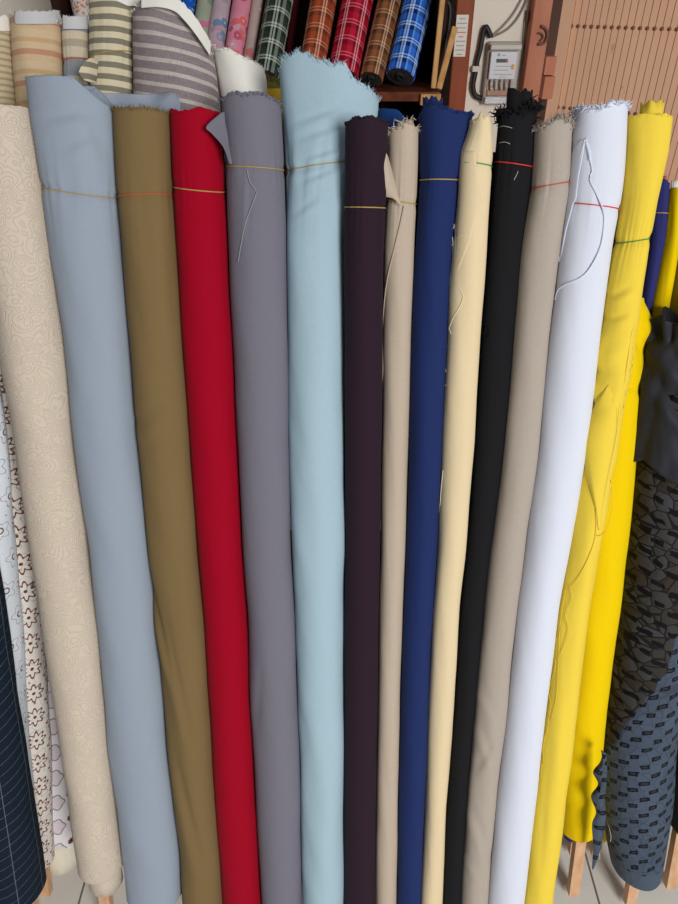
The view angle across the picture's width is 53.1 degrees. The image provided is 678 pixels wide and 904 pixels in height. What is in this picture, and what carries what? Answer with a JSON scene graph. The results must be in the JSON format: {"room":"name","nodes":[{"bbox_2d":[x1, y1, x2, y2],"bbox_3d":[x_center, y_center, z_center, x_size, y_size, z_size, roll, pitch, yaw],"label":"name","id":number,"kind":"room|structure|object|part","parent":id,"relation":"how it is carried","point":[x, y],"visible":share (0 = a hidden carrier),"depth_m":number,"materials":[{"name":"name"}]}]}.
{"room":"fabric store","nodes":[
{"label":"fabric store","id":0,"kind":"room"},
{"bbox_2d":[0,0,529,151],"bbox_3d":[-1.262,-1.291,2.367,3.876,2.900,0.120,0,35,0],"label":"wall","id":1,"kind":"structure","parent":0,"point":[494,13],"depth_m":2.22,"materials":[{"name":"paint"}]},
{"bbox_2d":[441,0,474,110],"bbox_3d":[0.374,-1.188,2.220,0.054,2.900,0.200,0,35,0],"label":"trim","id":2,"kind":"structure","parent":1,"relation":"attached to","point":[453,92],"depth_m":2.11,"materials":[{"name":"brown paint"}]},
{"bbox_2d":[453,15,468,56],"bbox_3d":[0.368,-1.255,2.049,0.036,0.108,0.003,0,35,0],"label":"paper notice","id":3,"kind":"object","parent":2,"relation":"attached to","point":[461,20],"visible":0.91,"depth_m":2.05,"materials":[{"name":"beige paper"}]},
{"bbox_2d":[471,65,480,71],"bbox_3d":[0.461,-1.287,2.279,0.028,0.016,0.029,0,35,0],"label":"clip","id":4,"kind":"object","parent":1,"relation":"attached to","point":[473,68],"visible":1,"depth_m":2.27,"materials":[{"name":"beige plastic"}]},
{"bbox_2d":[481,41,521,103],"bbox_3d":[0.545,-1.265,2.272,0.112,0.184,0.065,0,35,0],"label":"meter","id":5,"kind":"object","parent":1,"relation":"attached to","point":[502,60],"visible":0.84,"depth_m":2.25,"materials":[{"name":"beige plastic"}]},
{"bbox_2d":[470,24,492,100],"bbox_3d":[0.476,-1.298,2.270,0.059,0.224,0.017,0,35,0],"label":"cable","id":6,"kind":"object","parent":5,"relation":"attached to","point":[485,29],"visible":1,"depth_m":2.25,"materials":[{"name":"black plastic"}]},
{"bbox_3d":[0.541,-1.281,2.249,0.087,0.081,0.018,0,35,0],"label":"plate","id":7,"kind":"part","parent":5,"relation":"part of","materials":[{"name":"grey"}]},
{"bbox_2d":[493,0,521,35],"bbox_3d":[0.548,-1.417,2.199,0.095,0.124,0.007,0,35,0],"label":"cable","id":8,"kind":"object","parent":1,"relation":"attached to","point":[520,1],"visible":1,"depth_m":2.20,"materials":[{"name":"beige plastic"}]},
{"bbox_2d":[492,0,526,37],"bbox_3d":[0.554,-1.413,2.202,0.104,0.121,0.007,0,35,0],"label":"cable","id":9,"kind":"object","parent":1,"relation":"attached to","point":[525,2],"visible":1,"depth_m":2.21,"materials":[{"name":"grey plastic"}]},
{"bbox_2d":[518,10,526,90],"bbox_3d":[0.611,-1.327,2.263,0.021,0.245,0.006,0,35,0],"label":"cable","id":10,"kind":"object","parent":1,"relation":"attached to","point":[525,10],"visible":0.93,"depth_m":2.25,"materials":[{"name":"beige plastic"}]},
{"bbox_2d":[525,11,529,20],"bbox_3d":[0.611,-1.411,2.198,0.012,0.028,0.019,0,35,0],"label":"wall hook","id":11,"kind":"object","parent":1,"relation":"attached to","point":[527,12],"visible":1,"depth_m":2.19,"materials":[{"name":"brown"}]},
{"bbox_2d":[518,0,552,101],"bbox_3d":[0.644,-1.268,2.335,0.058,2.900,0.160,0,35,0],"label":"trim","id":12,"kind":"structure","parent":1,"relation":"attached to","point":[540,10],"depth_m":2.21,"materials":[{"name":"wood"}]},
{"bbox_2d":[538,25,548,45],"bbox_3d":[0.656,-1.338,2.180,0.037,0.058,0.009,0,35,0],"label":"ring","id":13,"kind":"object","parent":1,"relation":"attached to","point":[540,43],"visible":1,"depth_m":2.18,"materials":[{"name":"brown"}]},
{"bbox_2d":[539,75,555,98],"bbox_3d":[0.735,-1.294,2.405,0.036,0.070,0.065,0,35,0],"label":"bracket","id":14,"kind":"object","parent":1,"relation":"attached to","point":[547,81],"visible":0.79,"depth_m":2.38,"materials":[{"name":"wood"}]},
{"bbox_2d":[542,55,556,74],"bbox_3d":[0.729,-1.349,2.367,0.036,0.055,0.065,0,35,0],"label":"bracket","id":15,"kind":"object","parent":1,"relation":"attached to","point":[549,65],"visible":0.79,"depth_m":2.34,"materials":[{"name":"wood"}]},
{"bbox_2d":[537,0,562,125],"bbox_3d":[0.735,-1.337,2.433,0.038,2.900,0.040,0,35,0],"label":"trim","id":16,"kind":"structure","parent":1,"relation":"attached to","point":[557,4],"depth_m":2.34,"materials":[{"name":"brown wood"}]},
{"bbox_2d":[38,510,677,903],"bbox_3d":[0.000,0.737,2.042,6.400,0.050,4.300,0,35,0],"label":"floor","id":17,"kind":"structure","parent":0,"point":[602,884],"depth_m":1.59,"materials":[{"name":"white tile"}]},
{"bbox_2d":[0,387,38,903],"bbox_3d":[-0.657,0.390,1.337,0.143,1.311,0.476,0,35,0],"label":"roll","id":18,"kind":"object","parent":17,"relation":"on","point":[8,547],"visible":0.5,"depth_m":1.27,"materials":[{"name":"white fabric"}]},
{"bbox_2d":[0,569,46,903],"bbox_3d":[-0.671,0.406,1.277,0.134,1.353,0.494,2,35,2],"label":"roll","id":19,"kind":"object","parent":17,"relation":"on","point":[23,877],"visible":1,"depth_m":1.31,"materials":[{"name":"blue fabric"}]},
{"bbox_2d":[0,366,54,896],"bbox_3d":[-0.646,0.369,1.382,0.130,1.295,0.455,0,35,0],"label":"roll","id":20,"kind":"object","parent":17,"relation":"on","point":[36,666],"visible":0.36,"depth_m":1.38,"materials":[{"name":"white fabric"}]},
{"bbox_2d":[7,9,62,107],"bbox_3d":[-0.483,0.176,1.393,0.097,1.804,0.662,-3,35,-4],"label":"roll","id":21,"kind":"object","parent":17,"relation":"on","point":[36,37],"visible":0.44,"depth_m":1.10,"materials":[{"name":"beige fabric"}]},
{"bbox_2d":[0,104,122,903],"bbox_3d":[-0.511,0.257,1.278,0.119,1.596,0.570,0,35,0],"label":"roll","id":22,"kind":"object","parent":17,"relation":"on","point":[32,352],"visible":0.81,"depth_m":1.16,"materials":[{"name":"beige fabric"}]},
{"bbox_2d":[0,14,122,868],"bbox_3d":[-0.559,0.182,1.394,0.077,1.807,0.637,-1,35,-2],"label":"roll","id":23,"kind":"object","parent":17,"relation":"on","point":[7,92],"visible":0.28,"depth_m":1.12,"materials":[{"name":"beige fabric"}]},
{"bbox_2d":[47,670,76,875],"bbox_3d":[-0.634,0.345,1.436,0.146,1.277,0.504,0,35,0],"label":"roll","id":24,"kind":"object","parent":17,"relation":"on","point":[64,861],"visible":0.07,"depth_m":1.54,"materials":[{"name":"white fabric"}]},
{"bbox_2d":[60,14,90,85],"bbox_3d":[-0.418,0.187,1.395,0.059,1.808,0.625,-3,35,-4],"label":"roll","id":25,"kind":"object","parent":17,"relation":"on","point":[74,29],"visible":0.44,"depth_m":1.12,"materials":[{"name":"grey fabric"}]},
{"bbox_2d":[25,75,181,903],"bbox_3d":[-0.357,0.236,1.281,0.212,1.627,0.608,0,35,0],"label":"roll","id":26,"kind":"object","parent":17,"relation":"on","point":[72,122],"visible":0.87,"depth_m":1.14,"materials":[{"name":"grey fabric"}]},
{"bbox_2d":[79,0,137,93],"bbox_3d":[-0.356,0.163,1.377,0.102,1.817,0.646,-1,35,-2],"label":"roll","id":27,"kind":"object","parent":17,"relation":"on","point":[109,67],"visible":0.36,"depth_m":1.09,"materials":[{"name":"fabric"}]},
{"bbox_2d":[110,103,222,903],"bbox_3d":[-0.297,0.264,1.268,0.101,1.595,0.568,0,35,0],"label":"roll","id":28,"kind":"object","parent":17,"relation":"on","point":[141,136],"visible":0.94,"depth_m":1.15,"materials":[{"name":"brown fabric"}]},
{"bbox_2d":[130,0,220,112],"bbox_3d":[-0.263,0.168,1.364,0.160,1.797,0.649,0,35,0],"label":"roll","id":29,"kind":"object","parent":17,"relation":"on","point":[172,51],"visible":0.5,"depth_m":1.07,"materials":[{"name":"fabric"}]},
{"bbox_2d":[169,106,261,903],"bbox_3d":[-0.215,0.268,1.271,0.094,1.587,0.566,0,35,0],"label":"roll","id":30,"kind":"object","parent":17,"relation":"on","point":[198,175],"visible":0.95,"depth_m":1.16,"materials":[{"name":"fabric"}]},
{"bbox_2d":[213,46,266,524],"bbox_3d":[-0.180,0.201,1.401,0.098,1.753,0.638,2,35,3],"label":"roll","id":31,"kind":"object","parent":17,"relation":"on","point":[235,71],"visible":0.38,"depth_m":1.11,"materials":[{"name":"white fabric"}]},
{"bbox_2d":[50,0,447,191],"bbox_3d":[-0.215,-0.797,2.228,1.001,2.250,0.555,0,35,0],"label":"shelf unit","id":32,"kind":"object","parent":17,"relation":"on","point":[407,99],"visible":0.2,"depth_m":2.04,"materials":[{"name":"brown wood"}]},
{"bbox_3d":[-0.705,-0.801,2.234,0.022,2.250,0.540,0,35,0],"label":"panel","id":33,"kind":"part","parent":32,"relation":"part of","materials":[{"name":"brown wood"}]},
{"bbox_2d":[70,0,88,21],"bbox_3d":[-0.661,-1.154,1.731,0.049,0.407,0.086,-19,39,-25],"label":"roll","id":34,"kind":"object","parent":32,"relation":"on","point":[79,7],"visible":0.09,"depth_m":1.72,"materials":[{"name":"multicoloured fabric"}]},
{"bbox_2d":[181,0,195,13],"bbox_3d":[-0.425,-1.225,1.888,0.045,0.339,0.287,8,36,11],"label":"roll","id":35,"kind":"object","parent":32,"relation":"on","point":[190,4],"visible":0.07,"depth_m":1.87,"materials":[{"name":"blue fabric"}]},
{"bbox_2d":[195,0,212,34],"bbox_3d":[-0.375,-1.227,1.888,0.047,0.341,0.288,7,36,10],"label":"roll","id":36,"kind":"object","parent":32,"relation":"on","point":[203,7],"visible":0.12,"depth_m":1.87,"materials":[{"name":"green fabric"}]},
{"bbox_2d":[208,0,230,50],"bbox_3d":[-0.330,-1.228,1.889,0.050,0.343,0.290,7,36,10],"label":"roll","id":37,"kind":"object","parent":32,"relation":"on","point":[220,10],"visible":0.42,"depth_m":1.86,"materials":[{"name":"multicoloured"}]},
{"bbox_2d":[225,0,251,55],"bbox_3d":[-0.273,-1.229,1.889,0.053,0.344,0.293,8,36,11],"label":"roll","id":38,"kind":"object","parent":32,"relation":"on","point":[240,9],"visible":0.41,"depth_m":1.86,"materials":[{"name":"pink fabric"}]},
{"bbox_2d":[244,0,262,60],"bbox_3d":[-0.232,-1.220,1.888,0.031,0.332,0.276,7,36,10],"label":"roll","id":39,"kind":"object","parent":32,"relation":"on","point":[256,5],"visible":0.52,"depth_m":1.87,"materials":[{"name":"pink fabric"}]},
{"bbox_2d":[255,0,293,79],"bbox_3d":[-0.166,-1.218,1.864,0.074,0.355,0.312,9,36,12],"label":"roll","id":40,"kind":"object","parent":32,"relation":"on","point":[277,13],"visible":0.73,"depth_m":1.83,"materials":[{"name":"green fabric"}]},
{"bbox_2d":[286,0,299,54],"bbox_3d":[-0.133,-1.305,2.026,0.021,0.312,0.285,6,35,8],"label":"roll","id":41,"kind":"object","parent":32,"relation":"on","point":[294,15],"visible":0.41,"depth_m":2.01,"materials":[{"name":"red fabric"}]},
{"bbox_3d":[-0.215,-0.951,2.447,0.957,2.250,0.020,0,35,0],"label":"panel","id":42,"kind":"part","parent":32,"relation":"part of","materials":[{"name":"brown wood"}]},
{"bbox_2d":[301,0,336,59],"bbox_3d":[-0.046,-1.217,1.863,0.072,0.353,0.310,9,36,12],"label":"roll","id":43,"kind":"object","parent":32,"relation":"on","point":[320,17],"visible":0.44,"depth_m":1.83,"materials":[{"name":"orange fabric"}]},
{"bbox_2d":[330,0,372,79],"bbox_3d":[0.047,-1.222,1.864,0.085,0.361,0.322,10,36,14],"label":"roll","id":44,"kind":"object","parent":32,"relation":"on","point":[354,15],"visible":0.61,"depth_m":1.82,"materials":[{"name":"red fabric"}]},
{"bbox_2d":[360,0,400,85],"bbox_3d":[0.132,-1.212,1.863,0.065,0.346,0.308,12,37,16],"label":"roll","id":45,"kind":"object","parent":32,"relation":"on","point":[381,34],"visible":1,"depth_m":1.83,"materials":[{"name":"brown fabric"}]},
{"bbox_2d":[386,0,432,84],"bbox_3d":[0.212,-1.220,1.864,0.082,0.358,0.317,12,37,17],"label":"roll","id":46,"kind":"object","parent":32,"relation":"on","point":[412,23],"visible":1,"depth_m":1.83,"materials":[{"name":"blue fabric"}]},
{"bbox_3d":[0.275,-0.836,2.284,0.022,2.250,0.420,0,35,0],"label":"panel","id":47,"kind":"part","parent":32,"relation":"part of","materials":[{"name":"brown wood"}]},
{"bbox_2d":[431,0,444,88],"bbox_3d":[0.260,-1.077,1.785,0.015,0.212,0.072,9,36,12],"label":"wooden stick","id":48,"kind":"object","parent":32,"relation":"on","point":[441,2],"visible":1,"depth_m":1.78,"materials":[{"name":"brown wood"}]},
{"bbox_2d":[436,0,451,58],"bbox_3d":[0.282,-1.142,1.837,0.039,0.141,0.010,0,35,0],"label":"cable","id":49,"kind":"object","parent":32,"relation":"hanging from","point":[449,3],"visible":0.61,"depth_m":1.83,"materials":[{"name":"black rubber"}]},
{"bbox_2d":[436,26,457,89],"bbox_3d":[0.286,-1.046,1.803,0.017,0.143,0.089,19,39,25],"label":"wooden stick","id":50,"kind":"object","parent":32,"relation":"on","point":[454,29],"visible":1,"depth_m":1.80,"materials":[{"name":"brown wood"}]},
{"bbox_2d":[206,90,301,903],"bbox_3d":[-0.135,0.258,1.267,0.116,1.608,0.585,0,35,0],"label":"roll","id":51,"kind":"object","parent":17,"relation":"on","point":[248,127],"visible":1,"depth_m":1.14,"materials":[{"name":"grey fabric"}]},
{"bbox_2d":[265,73,281,118],"bbox_3d":[-0.129,0.203,1.481,0.098,1.764,0.610,0,35,0],"label":"roll","id":52,"kind":"object","parent":17,"relation":"on","point":[273,86],"visible":0.12,"depth_m":1.20,"materials":[{"name":"yellow fabric"}]},
{"bbox_2d":[277,47,381,903],"bbox_3d":[-0.013,0.227,1.268,0.160,1.658,0.620,0,35,0],"label":"roll","id":53,"kind":"object","parent":17,"relation":"on","point":[318,95],"visible":0.94,"depth_m":1.14,"materials":[{"name":"blue fabric"}]},
{"bbox_2d":[343,115,389,903],"bbox_3d":[0.042,0.286,1.248,0.076,1.583,0.515,0,35,0],"label":"roll","id":54,"kind":"object","parent":17,"relation":"on","point":[366,137],"visible":0.98,"depth_m":1.16,"materials":[{"name":"fabric"}]},
{"bbox_2d":[343,108,403,711],"bbox_3d":[0.044,0.222,1.406,0.063,1.616,0.575,5,35,7],"label":"roll","id":55,"kind":"object","parent":17,"relation":"on","point":[389,114],"visible":0.03,"depth_m":1.14,"materials":[{"name":"blue fabric"}]},
{"bbox_2d":[375,115,420,903],"bbox_3d":[0.093,0.276,1.271,0.072,1.574,0.542,0,35,0],"label":"roll","id":56,"kind":"object","parent":17,"relation":"on","point":[401,161],"visible":0.98,"depth_m":1.17,"materials":[{"name":"beige fabric"}]},
{"bbox_2d":[397,95,474,903],"bbox_3d":[0.161,0.265,1.265,0.087,1.599,0.552,0,35,0],"label":"roll","id":57,"kind":"object","parent":17,"relation":"on","point":[442,135],"visible":0.96,"depth_m":1.15,"materials":[{"name":"blue fabric"}]},
{"bbox_2d":[421,111,492,903],"bbox_3d":[0.194,0.280,1.257,0.076,1.583,0.520,0,35,0],"label":"roll","id":58,"kind":"object","parent":17,"relation":"on","point":[469,251],"visible":0.99,"depth_m":1.15,"materials":[{"name":"beige fabric"}]},
{"bbox_2d":[443,88,544,903],"bbox_3d":[0.268,0.256,1.271,0.091,1.606,0.563,0,35,0],"label":"roll","id":59,"kind":"object","parent":17,"relation":"on","point":[514,151],"visible":0.96,"depth_m":1.15,"materials":[{"name":"black fabric"}]},
{"bbox_2d":[461,107,576,903],"bbox_3d":[0.305,0.271,1.267,0.078,1.585,0.555,3,35,4],"label":"roll","id":60,"kind":"object","parent":17,"relation":"on","point":[547,205],"visible":1,"depth_m":1.17,"materials":[{"name":"beige fabric"}]},
{"bbox_2d":[488,98,632,903],"bbox_3d":[0.378,0.265,1.264,0.093,1.599,0.574,2,35,3],"label":"roll","id":61,"kind":"object","parent":17,"relation":"on","point":[599,136],"visible":0.96,"depth_m":1.15,"materials":[{"name":"white fabric"}]},
{"bbox_2d":[524,100,673,903],"bbox_3d":[0.441,0.273,1.258,0.082,1.593,0.545,3,35,4],"label":"roll","id":62,"kind":"object","parent":17,"relation":"on","point":[648,131],"visible":0.91,"depth_m":1.15,"materials":[{"name":"fabric"}]},
{"bbox_2d":[563,298,650,896],"bbox_3d":[0.514,0.362,1.385,0.120,1.302,0.474,-5,35,-8],"label":"roll","id":63,"kind":"object","parent":17,"relation":"on","point":[606,601],"visible":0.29,"depth_m":1.32,"materials":[{"name":"yellow fabric"}]},
{"bbox_2d":[544,0,677,210],"bbox_3d":[1.179,-1.257,2.449,0.874,2.750,0.101,19,39,25],"label":"window blind","id":64,"kind":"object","parent":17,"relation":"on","point":[625,50],"depth_m":2.46,"materials":[{"name":"paint"}]},
{"bbox_3d":[0.838,-1.389,2.638,0.052,2.750,0.062,19,39,25],"label":"frame","id":65,"kind":"part","parent":64,"relation":"part of","materials":[{"name":"paint"}]},
{"bbox_2d":[564,179,669,855],"bbox_3d":[0.568,0.242,1.425,0.053,1.452,0.492,0,35,0],"label":"roll","id":66,"kind":"object","parent":17,"relation":"on","point":[658,235],"visible":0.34,"depth_m":1.22,"materials":[{"name":"fabric"}]},
{"bbox_2d":[589,180,677,855],"bbox_3d":[0.612,0.244,1.425,0.049,1.448,0.490,-1,35,-2],"label":"roll","id":67,"kind":"object","parent":17,"relation":"on","point":[665,282],"visible":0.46,"depth_m":1.23,"materials":[{"name":"yellow fabric"}]},
{"bbox_2d":[591,306,677,903],"bbox_3d":[0.620,0.371,1.373,0.219,1.300,0.512,0,35,0],"label":"roll","id":68,"kind":"object","parent":17,"relation":"on","point":[635,774],"visible":0.8,"depth_m":1.31,"materials":[{"name":"fabric"}]},
{"bbox_2d":[663,749,677,888],"bbox_3d":[0.811,0.447,1.436,0.161,1.104,0.422,0,35,0],"label":"roll","id":69,"kind":"object","parent":17,"relation":"on","point":[670,879],"visible":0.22,"depth_m":1.55,"materials":[{"name":"grey fabric"}]},
{"bbox_2d":[669,261,677,314],"bbox_3d":[0.695,0.242,1.437,0.132,1.438,0.538,-3,35,-4],"label":"roll","id":70,"kind":"object","parent":17,"relation":"on","point":[674,298],"visible":0.06,"depth_m":1.25,"materials":[{"name":"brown fabric"}]}
]}

